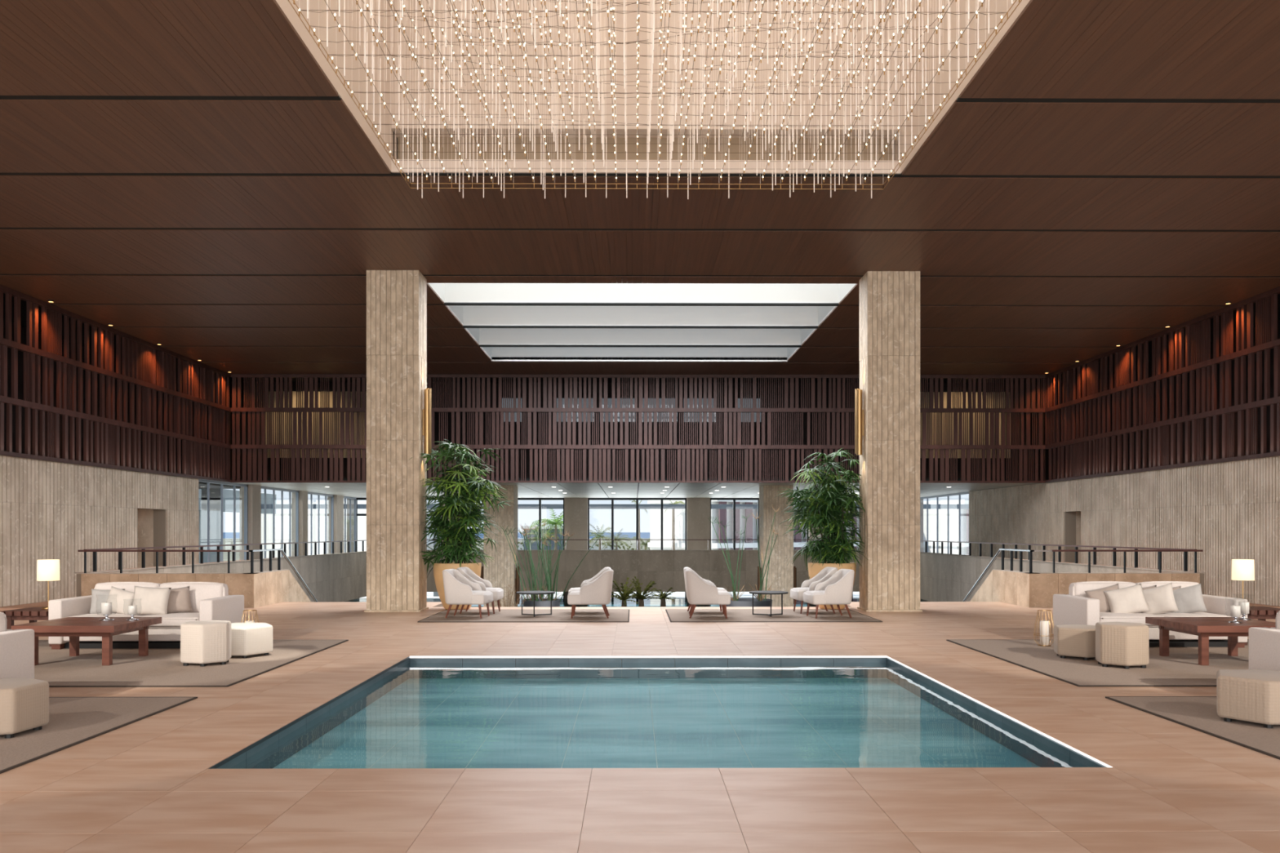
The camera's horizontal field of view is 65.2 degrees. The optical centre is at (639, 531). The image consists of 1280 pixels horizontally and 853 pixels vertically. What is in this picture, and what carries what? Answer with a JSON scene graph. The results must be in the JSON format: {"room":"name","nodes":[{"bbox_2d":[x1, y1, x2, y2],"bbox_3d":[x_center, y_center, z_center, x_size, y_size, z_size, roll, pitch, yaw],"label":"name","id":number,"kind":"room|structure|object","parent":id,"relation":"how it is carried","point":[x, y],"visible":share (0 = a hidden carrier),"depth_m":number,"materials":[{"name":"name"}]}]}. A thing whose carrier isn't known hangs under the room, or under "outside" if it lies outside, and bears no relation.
{"room":"hotel lobby","nodes":[
{"label":"hotel lobby","id":0,"kind":"room"},
{"bbox_2d":[0,450,231,607],"bbox_3d":[-13.003,1.010,12.414,1.000,5.180,37.000,0,0,0],"label":"wall","id":1,"kind":"structure","parent":0,"point":[49,509],"depth_m":22.57,"materials":[{"name":"beige stone"}]},
{"bbox_2d":[0,284,231,482],"bbox_3d":[-12.625,-3.173,19.469,0.130,3.346,23.105,0,0,0],"label":"slatted screen","id":2,"kind":"object","parent":1,"relation":"on","point":[138,355],"visible":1,"depth_m":23.73,"materials":[{"name":"brown wood"}]},
{"bbox_2d":[80,569,311,608],"bbox_3d":[-9.237,2.332,22.139,3.362,3.017,5.260,0,0,0],"label":"wall","id":3,"kind":"structure","parent":0,"point":[259,588],"depth_m":19.52,"materials":[{"name":"beige stone"}]},
{"bbox_2d":[77,548,318,602],"bbox_3d":[-9.295,1.105,21.725,3.380,1.483,4.393,0,0,0],"label":"stair railing","id":4,"kind":"object","parent":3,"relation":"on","point":[279,550],"visible":0.94,"depth_m":19.58,"materials":[{"name":"black metal"}]},
{"bbox_2d":[239,484,928,602],"bbox_3d":[-0.069,1.035,37.350,26.200,5.130,16.900,0,0,0],"label":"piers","id":5,"kind":"object","parent":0,"point":[254,491],"visible":0.16,"depth_m":37.82,"materials":[{"name":"concrete"}]},
{"bbox_2d":[198,479,248,562],"bbox_3d":[-12.886,-0.015,30.815,0.100,3.030,3.900,0,0,0],"label":"window","id":6,"kind":"structure","parent":5,"relation":"attached to","point":[246,486],"depth_m":31.62,"materials":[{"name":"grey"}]},
{"bbox_2d":[261,486,298,558],"bbox_3d":[-12.918,-0.015,35.690,0.100,3.030,4.150,0,0,0],"label":"window","id":7,"kind":"structure","parent":5,"relation":"attached to","point":[265,488],"depth_m":36.09,"materials":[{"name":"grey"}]},
{"bbox_2d":[307,491,333,555],"bbox_3d":[-12.949,-0.015,40.315,0.100,3.030,3.700,0,0,0],"label":"window","id":8,"kind":"structure","parent":5,"relation":"attached to","point":[311,494],"depth_m":40.33,"materials":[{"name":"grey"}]},
{"bbox_2d":[343,496,356,552],"bbox_3d":[-12.976,-0.015,44.414,0.100,3.030,2.400,0,0,0],"label":"window","id":9,"kind":"structure","parent":5,"relation":"attached to","point":[344,497],"depth_m":44.79,"materials":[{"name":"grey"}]},
{"bbox_2d":[920,491,968,553],"bbox_3d":[12.759,-0.015,42.136,0.100,3.030,7.300,0,0,0],"label":"window","id":10,"kind":"structure","parent":5,"relation":"attached to","point":[967,492],"depth_m":42.84,"materials":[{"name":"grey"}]},
{"bbox_2d":[346,497,923,599],"bbox_3d":[-0.151,1.485,45.950,26.450,6.030,0.600,0,0,0],"label":"wall","id":11,"kind":"structure","parent":0,"point":[575,509],"depth_m":45.66,"materials":[{"name":"concrete"}]},
{"bbox_2d":[587,497,686,550],"bbox_3d":[-0.127,-0.015,46.000,4.540,3.030,0.120,0,0,0],"label":"window","id":12,"kind":"structure","parent":11,"relation":"in","point":[612,500],"depth_m":45.94,"materials":[{"name":"grey metal"}]},
{"bbox_2d":[710,497,808,550],"bbox_3d":[5.473,-0.015,46.038,4.540,3.030,0.120,0,0,0],"label":"window","id":13,"kind":"structure","parent":11,"relation":"in","point":[734,500],"depth_m":45.97,"materials":[{"name":"grey metal"}]},
{"bbox_2d":[0,0,1279,382],"bbox_3d":[0.088,-4.950,13.751,30.000,0.200,39.500,0,0,0],"label":"ceiling","id":14,"kind":"structure","parent":0,"point":[188,177],"depth_m":14.96,"materials":[{"name":"brown wood"}]},
{"bbox_2d":[231,373,1047,483],"bbox_3d":[0.051,-3.173,30.996,25.355,3.346,0.130,0,0,0],"label":"slatted screen","id":15,"kind":"object","parent":14,"relation":"attached to","point":[263,448],"visible":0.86,"depth_m":30.97,"materials":[{"name":"brown wood"}]},
{"bbox_2d":[428,279,856,361],"bbox_3d":[0.020,-5.774,24.061,8.740,1.851,9.280,0,0,0],"label":"skylight","id":16,"kind":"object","parent":14,"relation":"attached to","point":[692,322],"depth_m":23.80,"materials":[{"name":"white glass"}]},
{"bbox_2d":[275,0,1030,199],"bbox_3d":[0.119,-6.105,9.151,6.400,3.590,7.800,0,0,0],"label":"chandelier","id":17,"kind":"object","parent":14,"relation":"hanging from","point":[651,11],"visible":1,"depth_m":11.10,"materials":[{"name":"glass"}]},
{"bbox_2d":[0,573,1279,852],"bbox_3d":[0.047,2.000,19.951,26.000,1.000,51.900,0,0,0],"label":"floor","id":18,"kind":"structure","parent":0,"point":[146,785],"depth_m":6.03,"materials":[{"name":"beige tile"}]},
{"bbox_2d":[0,697,197,773],"bbox_3d":[-6.360,1.494,6.708,4.810,0.013,4.500,0,0,0],"label":"rug","id":19,"kind":"object","parent":18,"relation":"on","point":[73,721],"visible":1,"depth_m":7.80,"materials":[{"name":"brown carpet"}]},
{"bbox_2d":[0,612,34,679],"bbox_3d":[-6.386,1.082,8.330,2.060,0.809,1.055,0,0,0],"label":"sofa","id":20,"kind":"object","parent":19,"relation":"on","point":[16,646],"visible":0.68,"depth_m":8.63,"materials":[{"name":"fabric"}]},
{"bbox_2d":[0,677,48,738],"bbox_3d":[-4.782,1.307,7.375,0.679,0.360,0.730,0,0,0],"label":"ottoman","id":21,"kind":"object","parent":19,"relation":"on","point":[24,701],"visible":1,"depth_m":7.28,"materials":[{"name":"beige fabric"}]},
{"bbox_2d":[34,640,348,687],"bbox_3d":[-6.388,1.494,11.638,4.820,0.013,4.080,0,0,0],"label":"rug","id":22,"kind":"object","parent":18,"relation":"on","point":[162,667],"visible":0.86,"depth_m":10.99,"materials":[{"name":"brown carpet"}]},
{"bbox_2d":[0,607,51,646],"bbox_3d":[-7.844,1.257,13.148,0.707,0.460,0.700,0,0,0],"label":"side table","id":23,"kind":"object","parent":22,"relation":"on","point":[33,615],"visible":0.48,"depth_m":12.87,"materials":[{"name":"brown wood"}]},
{"bbox_2d":[36,559,60,609],"bbox_3d":[-7.808,0.702,13.198,0.266,0.650,0.266,0,0,0],"label":"table lamp","id":24,"kind":"object","parent":23,"relation":"on","point":[47,570],"visible":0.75,"depth_m":13.10,"materials":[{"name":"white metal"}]},
{"bbox_2d":[11,617,161,665],"bbox_3d":[-6.327,1.262,11.508,1.120,0.450,1.114,0,0,0],"label":"coffee table","id":25,"kind":"object","parent":22,"relation":"on","point":[73,628],"visible":0.91,"depth_m":11.16,"materials":[{"name":"brown wood"}]},
{"bbox_2d":[48,582,244,649],"bbox_3d":[-6.407,1.082,13.080,2.060,0.809,1.055,0,0,0],"label":"sofa","id":26,"kind":"object","parent":22,"relation":"on","point":[209,601],"visible":0.34,"depth_m":12.74,"materials":[{"name":"fabric"}]},
{"bbox_2d":[65,613,146,617],"bbox_3d":[-6.836,1.155,12.935,0.880,0.175,0.770,0,0,0],"label":"seat cushion","id":27,"kind":"object","parent":26,"relation":"on","point":[67,615],"depth_m":12.77,"materials":[{"name":"fabric"}]},
{"bbox_2d":[88,588,124,613],"bbox_3d":[-6.967,0.925,13.074,0.430,0.336,0.171,0,0,-4],"label":"pillow","id":28,"kind":"object","parent":26,"relation":"on","point":[102,595],"visible":0.56,"depth_m":13.02,"materials":[{"name":"beige fabric"}]},
{"bbox_2d":[106,586,133,614],"bbox_3d":[-6.737,0.915,12.976,0.468,0.396,0.174,0,0,11],"label":"pillow","id":29,"kind":"object","parent":26,"relation":"on","point":[128,597],"visible":0.76,"depth_m":12.91,"materials":[{"name":"beige fabric"}]},
{"bbox_2d":[93,582,160,592],"bbox_3d":[-6.839,0.898,13.386,0.890,0.440,0.260,0,-6,0],"label":"cushion","id":30,"kind":"object","parent":26,"relation":"on","point":[128,586],"depth_m":13.30,"materials":[{"name":"fabric"}]},
{"bbox_2d":[132,586,171,614],"bbox_3d":[-6.306,0.900,12.889,0.489,0.387,0.185,0,0,-4],"label":"pillow","id":31,"kind":"object","parent":26,"relation":"on","point":[154,601],"visible":0.98,"depth_m":12.84,"materials":[{"name":"beige fabric"}]},
{"bbox_2d":[137,612,199,628],"bbox_3d":[-5.976,1.155,12.940,0.880,0.175,0.770,0,0,0],"label":"seat cushion","id":32,"kind":"object","parent":26,"relation":"on","point":[171,620],"depth_m":12.58,"materials":[{"name":"fabric"}]},
{"bbox_2d":[167,586,192,613],"bbox_3d":[-6.108,0.915,13.090,0.463,0.384,0.161,0,0,-22],"label":"pillow","id":33,"kind":"object","parent":26,"relation":"on","point":[179,601],"visible":0.66,"depth_m":13.07,"materials":[{"name":"beige fabric"}]},
{"bbox_2d":[159,582,228,613],"bbox_3d":[-5.979,0.898,13.391,0.890,0.440,0.260,0,-6,0],"label":"cushion","id":34,"kind":"object","parent":26,"relation":"on","point":[198,591],"depth_m":13.29,"materials":[{"name":"fabric"}]},
{"bbox_2d":[180,620,231,666],"bbox_3d":[-4.865,1.254,11.218,0.537,0.465,0.541,0,0,0],"label":"ottoman","id":35,"kind":"object","parent":22,"relation":"on","point":[203,642],"visible":1,"depth_m":11.01,"materials":[{"name":"beige fabric"}]},
{"bbox_2d":[231,622,272,657],"bbox_3d":[-4.790,1.307,11.998,0.764,0.360,0.676,0,0,0],"label":"ottoman","id":36,"kind":"object","parent":22,"relation":"on","point":[246,638],"visible":0.7,"depth_m":11.76,"materials":[{"name":"beige fabric"}]},
{"bbox_2d":[364,270,428,612],"bbox_3d":[-4.596,-1.674,18.920,1.040,6.348,0.760,0,0,0],"label":"stone column","id":37,"kind":"structure","parent":18,"relation":"on","point":[397,300],"depth_m":18.57,"materials":[{"name":"beige stone"}]},
{"bbox_2d":[422,387,431,454],"bbox_3d":[-4.034,-2.075,18.919,0.165,1.270,0.250,0,0,0],"label":"wall sconce","id":38,"kind":"object","parent":37,"relation":"attached to","point":[427,393],"visible":0.99,"depth_m":18.81,"materials":[{"name":"gold metal"}]},
{"bbox_2d":[432,562,481,609],"bbox_3d":[-3.518,1.055,19.257,0.920,0.890,0.920,0,0,0],"label":"clay pot","id":39,"kind":"object","parent":18,"relation":"on","point":[438,567],"visible":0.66,"depth_m":18.97,"materials":[{"name":"ceramic"}]},
{"bbox_2d":[408,439,514,577],"bbox_3d":[-3.430,-0.395,19.190,1.917,2.716,1.656,0,0,11],"label":"potted palm","id":40,"kind":"object","parent":39,"relation":"in","point":[461,505],"visible":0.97,"depth_m":19.01,"materials":[{"name":"plant"}]},
{"bbox_2d":[417,609,629,622],"bbox_3d":[-1.928,1.494,17.718,3.480,0.013,2.540,0,0,0],"label":"rug","id":41,"kind":"object","parent":18,"relation":"on","point":[470,615],"visible":1,"depth_m":17.39,"materials":[{"name":"brown carpet"}]},
{"bbox_2d":[442,568,493,618],"bbox_3d":[-2.992,1.077,17.312,0.784,0.829,0.660,0,0,6],"label":"armchair","id":42,"kind":"object","parent":41,"relation":"on","point":[459,590],"visible":1,"depth_m":17.01,"materials":[{"name":"fabric"}]},
{"bbox_2d":[456,567,503,613],"bbox_3d":[-2.929,1.077,18.262,0.784,0.829,0.660,0,0,3],"label":"armchair","id":43,"kind":"object","parent":41,"relation":"on","point":[486,585],"visible":0.44,"depth_m":18.11,"materials":[{"name":"white fabric"}]},
{"bbox_2d":[567,568,613,618],"bbox_3d":[-0.848,1.077,17.295,0.784,0.829,0.660,0,0,0],"label":"armchair","id":44,"kind":"object","parent":41,"relation":"on","point":[597,592],"visible":1,"depth_m":16.97,"materials":[{"name":"white fabric"}]},
{"bbox_2d":[208,656,1111,769],"bbox_3d":[0.119,1.687,9.190,5.780,0.366,5.758,0,0,0],"label":"reflecting pool","id":45,"kind":"object","parent":18,"relation":"in","point":[419,712],"visible":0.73,"depth_m":9.35,"materials":[{"name":"teal liquid"}]},
{"bbox_2d":[273,678,1038,768],"bbox_3d":[0.119,1.821,9.181,5.780,0.098,5.740,0,0,0],"label":"water","id":46,"kind":"object","parent":45,"relation":"in","point":[415,722],"depth_m":8.97,"materials":[{"name":"teal liquid"}]},
{"bbox_2d":[665,608,882,622],"bbox_3d":[2.242,1.494,17.745,3.500,0.013,2.540,0,0,0],"label":"rug","id":47,"kind":"object","parent":18,"relation":"on","point":[788,615],"visible":0.94,"depth_m":17.39,"materials":[{"name":"brown carpet"}]},
{"bbox_2d":[684,568,730,618],"bbox_3d":[1.168,1.077,17.309,0.784,0.829,0.660,0,0,3],"label":"armchair","id":48,"kind":"object","parent":47,"relation":"on","point":[700,592],"visible":1,"depth_m":16.99,"materials":[{"name":"white fabric"}]},
{"bbox_2d":[790,566,837,613],"bbox_3d":[3.195,1.077,18.303,0.784,0.829,0.660,0,0,-4],"label":"armchair","id":49,"kind":"object","parent":47,"relation":"on","point":[796,593],"visible":0.57,"depth_m":18.15,"materials":[{"name":"white fabric"}]},
{"bbox_2d":[803,568,854,618],"bbox_3d":[3.281,1.077,17.324,0.784,0.829,0.660,0,0,-6],"label":"armchair","id":50,"kind":"object","parent":47,"relation":"on","point":[837,590],"visible":1,"depth_m":17.02,"materials":[{"name":"white fabric"}]},
{"bbox_2d":[808,561,856,608],"bbox_3d":[3.711,1.055,19.325,0.920,0.890,0.920,0,0,0],"label":"clay pot","id":51,"kind":"object","parent":18,"relation":"on","point":[813,571],"visible":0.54,"depth_m":19.05,"materials":[{"name":"ceramic"}]},
{"bbox_2d":[773,448,865,578],"bbox_3d":[3.647,-0.333,19.305,1.862,2.649,1.784,0,0,24],"label":"potted palm","id":52,"kind":"object","parent":51,"relation":"in","point":[821,511],"visible":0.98,"depth_m":19.12,"materials":[{"name":"plant"}]},
{"bbox_2d":[857,271,922,612],"bbox_3d":[4.731,-1.674,18.982,1.045,6.348,0.760,0,0,0],"label":"stone column","id":53,"kind":"structure","parent":18,"relation":"on","point":[890,300],"depth_m":18.63,"materials":[{"name":"beige stone"}]},
{"bbox_2d":[854,388,863,455],"bbox_3d":[4.166,-2.075,18.973,0.165,1.270,0.250,0,0,0],"label":"wall sconce","id":54,"kind":"object","parent":53,"relation":"attached to","point":[859,412],"visible":1,"depth_m":18.86,"materials":[{"name":"gold metal"}]},
{"bbox_2d":[946,639,1248,687],"bbox_3d":[6.607,1.494,11.684,4.790,0.013,4.080,0,0,0],"label":"rug","id":55,"kind":"object","parent":18,"relation":"on","point":[1181,668],"visible":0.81,"depth_m":11.06,"materials":[{"name":"brown carpet"}]},
{"bbox_2d":[1033,609,1054,646],"bbox_3d":[5.244,1.253,12.965,0.266,0.459,0.266,0,0,0],"label":"lantern","id":56,"kind":"object","parent":55,"relation":"on","point":[1044,624],"visible":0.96,"depth_m":12.93,"materials":[{"name":"gold metal"}]},
{"bbox_2d":[1053,624,1095,660],"bbox_3d":[5.212,1.307,11.795,0.636,0.360,0.636,0,0,0],"label":"ottoman","id":57,"kind":"object","parent":55,"relation":"on","point":[1069,640],"visible":0.64,"depth_m":11.59,"materials":[{"name":"beige fabric"}]},
{"bbox_2d":[1095,622,1149,669],"bbox_3d":[5.316,1.254,11.036,0.537,0.465,0.541,0,0,0],"label":"ottoman","id":58,"kind":"object","parent":55,"relation":"on","point":[1125,644],"visible":1,"depth_m":10.83,"materials":[{"name":"beige fabric"}]},
{"bbox_2d":[1053,581,1247,647],"bbox_3d":[6.712,1.082,13.248,2.060,0.809,1.055,0,0,0],"label":"sofa","id":59,"kind":"object","parent":55,"relation":"on","point":[1075,607],"visible":0.43,"depth_m":12.95,"materials":[{"name":"fabric"}]},
{"bbox_2d":[1084,583,1119,612],"bbox_3d":[6.172,0.915,13.262,0.511,0.445,0.162,0,0,8],"label":"pillow","id":60,"kind":"object","parent":59,"relation":"on","point":[1099,593],"visible":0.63,"depth_m":13.22,"materials":[{"name":"beige fabric"}]},
{"bbox_2d":[1068,581,1136,597],"bbox_3d":[6.280,0.898,13.553,0.890,0.440,0.260,0,-6,0],"label":"cushion","id":61,"kind":"object","parent":59,"relation":"on","point":[1078,588],"depth_m":13.47,"materials":[{"name":"fabric"}]},
{"bbox_2d":[1103,583,1150,613],"bbox_3d":[6.373,0.915,13.093,0.544,0.468,0.182,0,0,15],"label":"pillow","id":62,"kind":"object","parent":59,"relation":"on","point":[1131,599],"visible":0.96,"depth_m":13.04,"materials":[{"name":"beige fabric"}]},
{"bbox_2d":[1099,612,1164,626],"bbox_3d":[6.283,1.155,13.102,0.880,0.175,0.770,0,0,0],"label":"seat cushion","id":63,"kind":"object","parent":59,"relation":"on","point":[1138,617],"depth_m":12.75,"materials":[{"name":"fabric"}]},
{"bbox_2d":[1141,582,1178,614],"bbox_3d":[6.754,0.910,13.066,0.163,0.488,0.555,0,0,-42],"label":"pillow","id":64,"kind":"object","parent":59,"relation":"on","point":[1161,599],"visible":0.8,"depth_m":12.98,"materials":[{"name":"beige fabric"}]},
{"bbox_2d":[1134,581,1198,587],"bbox_3d":[7.140,0.898,13.559,0.890,0.440,0.260,0,-6,0],"label":"cushion","id":65,"kind":"object","parent":59,"relation":"on","point":[1175,584],"depth_m":13.48,"materials":[{"name":"fabric"}]},
{"bbox_2d":[1171,583,1207,613],"bbox_3d":[7.123,0.910,13.068,0.535,0.465,0.163,0,0,44],"label":"pillow","id":66,"kind":"object","parent":59,"relation":"on","point":[1189,599],"visible":0.73,"depth_m":12.98,"materials":[{"name":"beige fabric"}]},
{"bbox_2d":[1157,612,1231,617],"bbox_3d":[7.143,1.155,13.108,0.880,0.175,0.770,0,0,0],"label":"seat cushion","id":67,"kind":"object","parent":59,"relation":"on","point":[1168,614],"depth_m":12.87,"materials":[{"name":"fabric"}]},
{"bbox_2d":[1145,617,1275,665],"bbox_3d":[6.663,1.262,11.515,1.120,0.450,1.114,0,0,0],"label":"coffee table","id":68,"kind":"object","parent":55,"relation":"on","point":[1204,628],"visible":0.86,"depth_m":11.27,"materials":[{"name":"brown wood"}]},
{"bbox_2d":[1244,606,1279,645],"bbox_3d":[8.155,1.257,13.305,0.707,0.460,0.700,0,0,0],"label":"side table","id":69,"kind":"object","parent":55,"relation":"on","point":[1260,613],"visible":0.41,"depth_m":13.03,"materials":[{"name":"brown wood"}]},
{"bbox_2d":[1231,559,1254,608],"bbox_3d":[8.021,0.702,13.304,0.266,0.650,0.266,0,0,0],"label":"table lamp","id":70,"kind":"object","parent":69,"relation":"on","point":[1242,570],"visible":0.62,"depth_m":13.20,"materials":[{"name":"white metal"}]},
{"bbox_2d":[1105,696,1279,759],"bbox_3d":[6.615,1.494,6.774,4.840,0.013,4.460,0,0,0],"label":"rug","id":71,"kind":"object","parent":18,"relation":"on","point":[1199,713],"visible":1,"depth_m":7.90,"materials":[{"name":"brown carpet"}]},
{"bbox_2d":[1216,669,1279,728],"bbox_3d":[4.908,1.307,7.833,0.764,0.360,0.676,0,0,0],"label":"ottoman","id":72,"kind":"object","parent":71,"relation":"on","point":[1253,695],"visible":1,"depth_m":7.66,"materials":[{"name":"beige fabric"}]},
{"bbox_2d":[1248,610,1279,671],"bbox_3d":[6.523,1.082,8.516,2.060,0.809,1.055,0,0,0],"label":"sofa","id":73,"kind":"object","parent":71,"relation":"on","point":[1264,642],"visible":0.7,"depth_m":8.81,"materials":[{"name":"fabric"}]},
{"bbox_2d":[75,550,1205,602],"bbox_3d":[-0.031,1.718,31.655,22.360,1.805,23.770,0,0,0],"label":"wall","id":74,"kind":"structure","parent":0,"point":[665,568],"depth_m":38.80,"materials":[{"name":"beige stone"}]},
{"bbox_2d":[84,540,366,571],"bbox_3d":[-11.061,0.588,31.547,0.060,0.455,23.500,0,0,0],"label":"walkway railing","id":75,"kind":"object","parent":74,"relation":"on","point":[95,553],"visible":0.71,"depth_m":26.12,"materials":[{"name":"black metal"}]},
{"bbox_2d":[920,540,1196,571],"bbox_3d":[10.999,0.588,31.694,0.060,0.455,23.500,0,0,0],"label":"walkway railing","id":76,"kind":"object","parent":74,"relation":"on","point":[1185,553],"visible":0.7,"depth_m":26.13,"materials":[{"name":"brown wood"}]},
{"bbox_2d":[3,320,1279,488],"bbox_3d":[0.088,-3.190,13.751,30.200,3.560,39.500,0,0,0],"label":"wall","id":77,"kind":"structure","parent":0,"point":[23,330],"depth_m":33.39,"materials":[{"name":"black wood"}]},
{"bbox_2d":[263,390,366,457],"bbox_3d":[-10.641,-3.555,33.130,3.700,2.249,0.100,0,0,0],"label":"curtain","id":78,"kind":"object","parent":77,"relation":"hanging from","point":[294,393],"visible":0.3,"depth_m":33.13,"materials":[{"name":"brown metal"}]},
{"bbox_2d":[920,390,1010,457],"bbox_3d":[10.558,-3.555,33.271,3.700,2.249,0.100,0,0,0],"label":"curtain","id":79,"kind":"object","parent":77,"relation":"hanging from","point":[944,391],"visible":0.25,"depth_m":33.27,"materials":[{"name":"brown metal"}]},
{"bbox_2d":[230,478,1057,497],"bbox_3d":[-0.079,-1.575,38.833,26.400,0.150,15.535,0,0,0],"label":"ceiling","id":80,"kind":"structure","parent":0,"point":[357,490],"depth_m":35.89,"materials":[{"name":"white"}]},
{"bbox_2d":[969,568,1199,607],"bbox_3d":[9.301,2.332,22.262,3.362,3.017,5.260,0,0,0],"label":"wall","id":81,"kind":"structure","parent":0,"point":[1024,588],"depth_m":19.64,"materials":[{"name":"beige stone"}]},
{"bbox_2d":[962,548,1203,601],"bbox_3d":[9.364,1.105,21.849,3.380,1.483,4.393,0,0,0],"label":"stair railing","id":82,"kind":"object","parent":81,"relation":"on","point":[1000,550],"visible":0.95,"depth_m":19.71,"materials":[{"name":"black metal"}]},
{"bbox_2d":[968,451,1279,606],"bbox_3d":[13.172,1.010,16.238,1.000,5.180,44.300,0,0,0],"label":"wall","id":83,"kind":"structure","parent":0,"point":[1227,511],"depth_m":24.35,"materials":[{"name":"beige stone"}]},
{"bbox_2d":[1042,286,1279,483],"bbox_3d":[12.723,-3.173,19.768,0.130,3.346,23.365,0,0,0],"label":"slatted screen","id":84,"kind":"object","parent":83,"relation":"on","point":[1078,451],"visible":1,"depth_m":23.84,"materials":[{"name":"brown wood"}]},
{"bbox_3d":[-0.039,2.606,32.875,26.400,2.188,26.250,0,0,0],"label":"floor","id":85,"kind":"structure","parent":0,"visible":0},
{"bbox_2d":[483,484,517,607],"bbox_3d":[-4.706,1.036,33.869,1.010,5.128,1.212,0,0,0],"label":"stone column","id":86,"kind":"structure","parent":85,"relation":"on","point":[501,572],"depth_m":33.27,"materials":[{"name":"beige stone"}]},
{"bbox_2d":[349,599,921,607],"bbox_3d":[-0.043,3.345,33.501,25.200,0.490,24.400,0,0,0],"label":"water","id":87,"kind":"object","parent":85,"relation":"on","point":[614,602],"visible":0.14,"depth_m":42.77,"materials":[{"name":"white liquid"}]},
{"bbox_2d":[522,598,559,607],"bbox_3d":[-2.757,2.520,27.982,1.050,1.200,1.050,0,0,0],"label":"planter","id":88,"kind":"object","parent":87,"relation":"on","point":[546,603],"visible":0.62,"depth_m":27.55,"materials":[{"name":"stone"}]},
{"bbox_2d":[500,519,604,602],"bbox_3d":[-2.551,0.823,27.840,3.094,2.332,1.305,0,0,37],"label":"reeds","id":89,"kind":"object","parent":88,"relation":"in","point":[548,584],"visible":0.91,"depth_m":27.96,"materials":[{"name":"green plant"}]},
{"bbox_2d":[620,576,662,607],"bbox_3d":[0.018,2.485,40.654,1.612,1.269,1.613,0,0,-11],"label":"cycad","id":90,"kind":"object","parent":87,"relation":"on","point":[641,597],"visible":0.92,"depth_m":40.54,"materials":[{"name":"green plant"}]},
{"bbox_2d":[726,598,772,606],"bbox_3d":[2.900,2.485,27.020,1.350,1.270,1.350,0,0,0],"label":"planter","id":91,"kind":"object","parent":87,"relation":"on","point":[741,602],"visible":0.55,"depth_m":26.47,"materials":[{"name":"concrete"}]},
{"bbox_2d":[709,505,780,600],"bbox_3d":[2.837,0.602,27.225,1.943,2.626,1.151,0,0,0],"label":"reeds","id":92,"kind":"object","parent":91,"relation":"in","point":[735,597],"visible":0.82,"depth_m":26.99,"materials":[{"name":"green plant"}]},
{"bbox_2d":[759,485,793,606],"bbox_3d":[4.614,1.036,33.931,1.008,5.128,1.212,0,0,0],"label":"stone column","id":93,"kind":"structure","parent":85,"relation":"on","point":[780,575],"depth_m":33.33,"materials":[{"name":"beige stone"}]},
{"label":"outside","id":94,"kind":"structure","parent":0,"visible":0},
{"bbox_2d":[222,532,649,538],"bbox_3d":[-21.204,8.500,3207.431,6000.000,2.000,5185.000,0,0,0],"label":"sea","id":95,"kind":"structure","parent":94,"point":[225,535],"depth_m":1920.82,"materials":[{"name":"blue"}]},
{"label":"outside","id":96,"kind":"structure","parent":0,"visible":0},
{"bbox_2d":[222,538,649,561],"bbox_3d":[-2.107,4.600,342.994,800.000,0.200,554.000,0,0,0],"label":"ground","id":97,"kind":"structure","parent":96,"point":[225,541],"depth_m":293.49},
{"bbox_2d":[261,500,438,558],"bbox_3d":[-21.684,0.520,74.931,16.400,5.200,6.600,0,0,40],"label":"building","id":98,"kind":"structure","parent":97,"relation":"on","point":[362,520],"depth_m":72.26,"materials":[{"name":"white"}]},
{"bbox_2d":[520,525,563,550],"bbox_3d":[-8.413,2.025,88.896,3.600,4.950,6.500,0,0,0],"label":"house","id":99,"kind":"structure","parent":97,"relation":"on","point":[534,546],"depth_m":85.93,"materials":[{"name":"grey"}]},
{"bbox_2d":[528,508,563,550],"bbox_3d":[-5.886,1.333,69.963,3.931,6.334,3.929,0,0,0],"label":"palm tree","id":100,"kind":"object","parent":97,"relation":"on","point":[555,522],"visible":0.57,"depth_m":69.88,"materials":[{"name":"green plant"}]},
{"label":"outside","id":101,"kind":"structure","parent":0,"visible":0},
{"bbox_3d":[-36.604,3.850,19.906,46.700,0.300,52.300,0,0,0],"label":"ground","id":102,"kind":"structure","parent":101,"visible":0},
{"bbox_2d":[198,488,275,563],"bbox_3d":[-20.943,0.900,40.861,4.300,5.600,26.000,0,0,0],"label":"outer wing","id":103,"kind":"object","parent":102,"relation":"on","point":[215,494],"visible":0.07,"depth_m":44.19},
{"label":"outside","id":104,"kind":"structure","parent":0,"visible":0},
{"bbox_2d":[359,591,859,599],"bbox_3d":[-0.194,3.260,56.150,80.000,0.280,19.700,0,0,0],"label":"terrace","id":105,"kind":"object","parent":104,"point":[678,595],"depth_m":48.51,"materials":[{"name":"white"}]},
{"bbox_2d":[261,504,968,596],"bbox_3d":[-0.140,0.970,48.000,60.000,4.520,0.400,0,0,0],"label":"beam","id":106,"kind":"structure","parent":105,"relation":"on","point":[268,506],"depth_m":47.85,"materials":[{"name":"grey metal"}]},
{"bbox_2d":[647,500,860,550],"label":"window","id":107,"kind":"structure","parent":105,"relation":"on","point":[726,516],"depth_m":62.02,"materials":[{"name":"white"}]},
{"bbox_2d":[923,499,968,555],"bbox_3d":[27.798,0.520,71.460,16.400,5.200,6.600,0,0,-20],"label":"building","id":108,"kind":"structure","parent":105,"relation":"on","point":[943,513],"depth_m":67.42,"materials":[{"name":"white"}]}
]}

